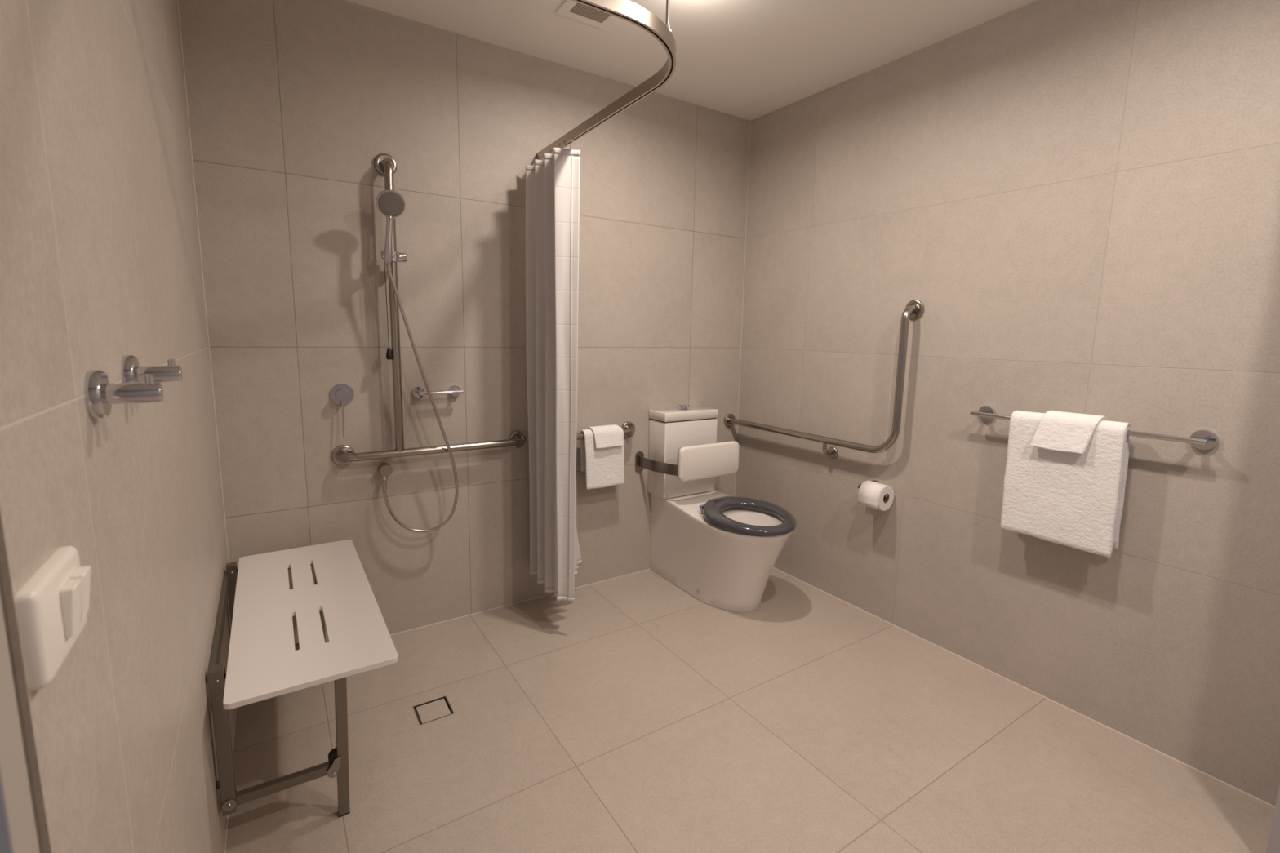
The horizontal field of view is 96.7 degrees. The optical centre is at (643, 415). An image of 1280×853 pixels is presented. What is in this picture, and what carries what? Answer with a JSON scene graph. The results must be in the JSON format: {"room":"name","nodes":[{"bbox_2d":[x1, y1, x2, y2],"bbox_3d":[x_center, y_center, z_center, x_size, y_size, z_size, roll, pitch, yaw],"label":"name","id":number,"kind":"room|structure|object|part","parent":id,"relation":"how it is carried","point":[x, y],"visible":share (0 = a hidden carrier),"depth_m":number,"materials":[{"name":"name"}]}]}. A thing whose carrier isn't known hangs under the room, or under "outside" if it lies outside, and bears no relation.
{"room":"accessible bathroom","nodes":[
{"label":"accessible bathroom","id":0,"kind":"room"},
{"bbox_2d":[0,0,235,852],"bbox_3d":[-0.648,-0.028,0.577,0.120,2.420,3.200,-4,10,-33],"label":"wall","id":1,"kind":"structure","parent":0,"point":[100,260],"depth_m":0.69,"materials":[{"name":"tile"}]},
{"bbox_2d":[0,571,43,852],"bbox_3d":[-0.223,0.223,-0.045,0.121,2.120,1.040,-4,10,-33],"label":"door","id":2,"kind":"structure","parent":1,"relation":"in","point":[20,832],"depth_m":0.40,"materials":[{"name":"beige paint"}]},
{"bbox_2d":[15,546,90,691],"bbox_3d":[-0.483,0.163,0.474,0.020,0.078,0.116,-4,10,-33],"label":"light switch","id":3,"kind":"object","parent":1,"relation":"attached to","point":[52,606],"visible":1,"depth_m":0.45,"materials":[{"name":"white plastic"}]},
{"bbox_2d":[84,369,163,418],"bbox_3d":[-0.586,-0.025,0.646,0.060,0.054,0.054,-4,10,-33],"label":"robe hook","id":4,"kind":"object","parent":1,"relation":"attached to","point":[100,394],"visible":1,"depth_m":0.63,"materials":[{"name":"silver metal"}]},
{"bbox_3d":[-0.581,-0.025,0.648,0.050,0.023,0.023,-4,10,-33],"label":"arm","id":5,"kind":"part","parent":4,"relation":"part of","materials":[{"name":"silver metal"}]},
{"bbox_2d":[120,355,182,383],"bbox_3d":[-0.691,-0.058,0.804,0.060,0.054,0.054,-4,10,-33],"label":"robe hook","id":6,"kind":"object","parent":1,"relation":"attached to","point":[131,371],"visible":0.82,"depth_m":0.79,"materials":[{"name":"silver metal"}]},
{"bbox_3d":[-0.687,-0.058,0.807,0.050,0.023,0.023,-4,10,-33],"label":"arm","id":7,"kind":"part","parent":6,"relation":"part of","materials":[{"name":"silver metal"}]},
{"bbox_2d":[177,0,750,644],"bbox_3d":[-0.489,-0.329,2.664,2.701,2.420,0.150,-4,10,-33],"label":"wall","id":8,"kind":"structure","parent":0,"point":[292,104],"depth_m":2.30,"materials":[{"name":"tile"}]},
{"bbox_2d":[329,383,354,437],"bbox_3d":[-1.142,-0.018,2.164,0.082,0.200,0.040,-4,10,-33],"label":"shower mixer","id":9,"kind":"object","parent":8,"relation":"attached to","point":[342,394],"visible":1,"depth_m":2.15,"materials":[{"name":"silver metal"}]},
{"bbox_3d":[-1.150,-0.078,2.170,0.082,0.082,0.006,-4,10,-33],"label":"wall plate","id":10,"kind":"part","parent":9,"relation":"part of","materials":[{"name":"silver metal"}]},
{"bbox_3d":[-1.140,0.014,2.158,0.007,0.139,0.015,0,8,-8],"label":"lever","id":11,"kind":"part","parent":9,"relation":"part of","materials":[{"name":"silver metal"}]},
{"bbox_2d":[377,462,392,480],"bbox_3d":[-1.032,0.226,2.271,0.048,0.064,0.048,-4,10,-33],"label":"outlet","id":12,"kind":"object","parent":8,"relation":"attached to","point":[384,469],"visible":1,"depth_m":2.25,"materials":[{"name":"silver metal"}]},
{"bbox_2d":[331,153,526,465],"bbox_3d":[-0.829,-0.404,2.269,0.783,1.178,0.110,-4,10,-33],"label":"grab rail","id":13,"kind":"object","parent":8,"relation":"attached to","point":[384,164],"visible":0.93,"depth_m":2.19,"materials":[{"name":"silver metal"}]},
{"bbox_3d":[-0.966,-0.418,2.157,0.019,0.336,0.003,-4,10,-33],"label":"cord","id":14,"kind":"part","parent":13,"relation":"part of","materials":[{"name":"black plastic"}]},
{"bbox_2d":[375,189,458,532],"bbox_3d":[-0.879,-0.166,2.217,0.281,1.316,0.126,-4,10,-33],"label":"shower","id":15,"kind":"object","parent":13,"relation":"attached to","point":[390,203],"visible":1,"depth_m":2.12,"materials":[{"name":"silver metal"}]},
{"bbox_3d":[-0.934,-0.652,2.086,0.039,0.191,0.029,-1,8,-11],"label":"handle","id":16,"kind":"part","parent":15,"relation":"part of","materials":[{"name":"silver metal"}]},
{"bbox_2d":[412,385,463,398],"bbox_3d":[-0.845,-0.094,2.338,0.193,0.048,0.058,-4,10,-33],"label":"rail","id":17,"kind":"object","parent":8,"relation":"attached to","point":[418,392],"visible":1,"depth_m":2.32,"materials":[{"name":"silver metal"}]},
{"bbox_2d":[177,0,751,563],"bbox_3d":[-0.460,-0.318,2.593,2.433,2.420,0.004,-4,10,-33],"label":"trim","id":18,"kind":"structure","parent":8,"relation":"attached to","point":[177,0],"depth_m":1.94,"materials":[{"name":"beige"}]},
{"bbox_2d":[576,421,635,439],"bbox_3d":[-0.249,0.092,2.750,0.531,0.080,0.081,-4,10,-33],"label":"towel rail","id":19,"kind":"object","parent":8,"relation":"attached to","point":[628,428],"visible":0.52,"depth_m":2.83,"materials":[{"name":"silver metal"}]},
{"bbox_2d":[579,426,624,489],"bbox_3d":[-0.201,0.206,2.770,0.223,0.289,0.062,-4,10,-33],"label":"hand towel","id":20,"kind":"object","parent":19,"relation":"hanging from","point":[603,467],"visible":0.86,"depth_m":2.74,"materials":[{"name":"white fabric"}]},
{"bbox_2d":[586,424,623,448],"bbox_3d":[-0.190,0.101,2.755,0.160,0.100,0.092,-4,10,-33],"label":"washer","id":21,"kind":"object","parent":20,"relation":"on","point":[605,436],"visible":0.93,"depth_m":2.73,"materials":[{"name":"white fabric"}]},
{"bbox_2d":[635,440,739,481],"bbox_3d":[0.249,0.214,2.964,0.506,0.176,0.307,-4,10,-33],"label":"backrest","id":22,"kind":"object","parent":8,"relation":"attached to","point":[697,462],"visible":0.98,"depth_m":2.83,"materials":[{"name":"beige plastic"}]},
{"bbox_3d":[0.088,0.258,2.861,0.293,0.055,0.057,6,10,32],"label":"arm","id":23,"kind":"part","parent":22,"relation":"part of","materials":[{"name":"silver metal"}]},
{"bbox_3d":[0.319,0.228,2.862,0.376,0.166,0.004,-4,10,-33],"label":"plate","id":24,"kind":"part","parent":22,"relation":"part of","materials":[{"name":"white plastic"}]},
{"bbox_2d":[346,0,1036,120],"bbox_3d":[0.029,-1.320,0.792,3.750,0.100,3.550,-4,10,-33],"label":"ceiling","id":25,"kind":"structure","parent":0,"point":[748,60],"depth_m":2.21,"materials":[{"name":"white paint"}]},
{"bbox_2d":[555,0,618,30],"bbox_3d":[-0.177,-1.452,2.034,0.208,0.004,0.208,-4,10,-33],"label":"ceiling vent","id":26,"kind":"object","parent":25,"relation":"in","point":[569,8],"visible":0.59,"depth_m":2.07,"materials":[{"name":"white paint"}]},
{"bbox_2d":[568,2,610,22],"bbox_3d":[-0.177,-1.451,2.034,0.137,0.003,0.137,-4,10,-33],"label":"grille","id":27,"kind":"object","parent":26,"relation":"attached to","point":[580,11],"depth_m":2.07,"materials":[{"name":"beige"}]},
{"bbox_2d":[537,0,676,159],"bbox_3d":[-0.270,-1.173,1.547,0.739,0.420,1.708,3,8,12],"label":"track","id":28,"kind":"object","parent":25,"relation":"hanging from","point":[628,11],"visible":0.98,"depth_m":1.56,"materials":[{"name":"silver metal"}]},
{"bbox_2d":[525,135,582,602],"bbox_3d":[-0.314,-0.164,2.435,0.278,1.857,0.364,-4,10,-33],"label":"shower curtain","id":29,"kind":"object","parent":28,"relation":"hanging from","point":[553,184],"visible":1,"depth_m":2.34,"materials":[{"name":"white fabric"}]},
{"bbox_3d":[0.062,-1.165,1.421,0.036,0.386,0.036,-4,10,-33],"label":"ceiling rod","id":30,"kind":"part","parent":28,"relation":"part of","materials":[{"name":"silver metal"}]},
{"bbox_2d":[226,568,1275,852],"bbox_3d":[-0.018,1.173,1.155,3.750,0.100,3.550,-4,10,-33],"label":"floor","id":31,"kind":"structure","parent":0,"point":[637,713],"depth_m":1.76,"materials":[{"name":"tile"}]},
{"bbox_2d":[205,539,398,817],"bbox_3d":[-1.021,0.775,1.706,0.387,0.492,0.932,-4,10,-33],"label":"shower seat","id":32,"kind":"object","parent":31,"relation":"on","point":[264,660],"visible":1,"depth_m":1.48,"materials":[{"name":"white plastic"}]},
{"bbox_3d":[-1.189,0.584,1.598,0.013,0.045,0.658,-4,10,-33],"label":"wall rail","id":33,"kind":"part","parent":32,"relation":"part of","materials":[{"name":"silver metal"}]},
{"bbox_3d":[-0.993,0.766,1.339,0.035,0.368,0.032,-4,10,-33],"label":"wall post","id":34,"kind":"part","parent":32,"relation":"part of","materials":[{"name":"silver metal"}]},
{"bbox_3d":[-1.372,0.675,1.909,0.035,0.368,0.032,-4,10,-33],"label":"wall post","id":35,"kind":"part","parent":32,"relation":"part of","materials":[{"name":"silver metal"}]},
{"bbox_3d":[-1.001,0.549,1.684,0.348,0.013,0.932,-4,10,-33],"label":"seat panel","id":36,"kind":"part","parent":32,"relation":"part of","materials":[{"name":"white plastic"}]},
{"bbox_3d":[-1.167,0.741,2.055,0.039,0.447,0.025,-4,10,-33],"label":"leg","id":37,"kind":"part","parent":32,"relation":"part of","materials":[{"name":"metal"}]},
{"bbox_3d":[-0.801,0.911,1.472,0.034,0.053,0.004,-4,10,-33],"label":"hinge plate","id":38,"kind":"part","parent":32,"relation":"part of","materials":[{"name":"silver metal"}]},
{"bbox_3d":[-0.788,0.831,1.485,0.039,0.447,0.025,-4,10,-33],"label":"leg","id":39,"kind":"part","parent":32,"relation":"part of","materials":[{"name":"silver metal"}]},
{"bbox_2d":[413,696,453,725],"bbox_3d":[-0.713,1.014,1.928,0.111,0.035,0.110,-4,10,-33],"label":"floor drain","id":40,"kind":"object","parent":31,"relation":"in","point":[437,708],"visible":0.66,"depth_m":1.93,"materials":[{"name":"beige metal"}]},
{"bbox_2d":[648,404,796,612],"bbox_3d":[0.389,0.437,2.786,0.408,0.902,0.810,-4,10,-33],"label":"toilet","id":41,"kind":"object","parent":31,"relation":"on","point":[722,549],"visible":1,"depth_m":2.77,"materials":[{"name":"white ceramic"}]},
{"bbox_3d":[0.210,-0.007,2.994,0.347,0.044,0.154,-4,10,-33],"label":"cistern lid","id":42,"kind":"part","parent":41,"relation":"part of","materials":[{"name":"white ceramic"}]},
{"bbox_3d":[0.487,0.461,2.640,0.408,0.051,0.455,-4,10,-33],"label":"seat","id":43,"kind":"part","parent":41,"relation":"part of","materials":[{"name":"grey plastic"}]},
{"bbox_2d":[734,0,1279,806],"bbox_3d":[1.551,-0.178,1.894,0.150,2.420,3.400,-4,10,-33],"label":"wall","id":44,"kind":"structure","parent":0,"point":[1079,200],"depth_m":1.97,"materials":[{"name":"tile"}]},
{"bbox_2d":[224,567,1275,852],"bbox_3d":[0.156,1.031,1.807,2.436,0.006,2.332,-4,10,-33],"label":"trim","id":45,"kind":"structure","parent":44,"relation":"attached to","point":[773,567],"depth_m":2.09,"materials":[{"name":"beige"}]},
{"bbox_2d":[724,299,924,458],"bbox_3d":[0.808,-0.172,2.806,0.092,0.746,1.082,-5,10,-35],"label":"grab rail","id":46,"kind":"object","parent":44,"relation":"attached to","point":[914,308],"visible":1,"depth_m":2.42,"materials":[{"name":"silver metal"}]},
{"bbox_3d":[0.886,0.160,2.741,0.071,0.069,0.020,-4,10,-33],"label":"support arm","id":47,"kind":"part","parent":46,"relation":"part of","materials":[{"name":"silver metal"}]},
{"bbox_2d":[857,480,888,497],"bbox_3d":[1.034,0.325,2.539,0.072,0.050,0.142,-4,10,-33],"label":"toilet roll holder","id":48,"kind":"object","parent":44,"relation":"attached to","point":[874,481],"visible":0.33,"depth_m":2.57,"materials":[{"name":"silver metal"}]},
{"bbox_2d":[857,480,893,511],"bbox_3d":[1.022,0.355,2.512,0.115,0.112,0.102,-4,10,-33],"label":"toilet roll","id":49,"kind":"object","parent":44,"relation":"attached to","point":[870,494],"visible":1,"depth_m":2.48,"materials":[{"name":"white paper"}]},
{"bbox_2d":[969,404,1218,450],"bbox_3d":[1.438,0.035,1.890,0.070,0.060,0.664,-4,10,-33],"label":"towel rail","id":50,"kind":"object","parent":44,"relation":"attached to","point":[1202,439],"visible":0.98,"depth_m":1.67,"materials":[{"name":"silver metal"}]},
{"bbox_2d":[1000,410,1131,557],"bbox_3d":[1.403,0.216,1.914,0.066,0.429,0.334,-4,10,-33],"label":"bath towel","id":51,"kind":"object","parent":50,"relation":"hanging from","point":[1074,500],"visible":0.86,"depth_m":1.88,"materials":[{"name":"white fabric"}]},
{"bbox_2d":[1030,410,1106,453],"bbox_3d":[1.403,0.054,1.883,0.106,0.126,0.177,-4,10,-33],"label":"washer","id":52,"kind":"object","parent":51,"relation":"on","point":[1058,431],"visible":0.95,"depth_m":1.86,"materials":[{"name":"white fabric"}]},
{"bbox_2d":[1266,785,1279,852],"bbox_3d":[1.722,-0.078,1.230,0.300,2.420,0.190,-4,10,-33],"label":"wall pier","id":53,"kind":"object","parent":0,"point":[1273,843],"depth_m":1.38,"materials":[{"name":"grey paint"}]}
]}

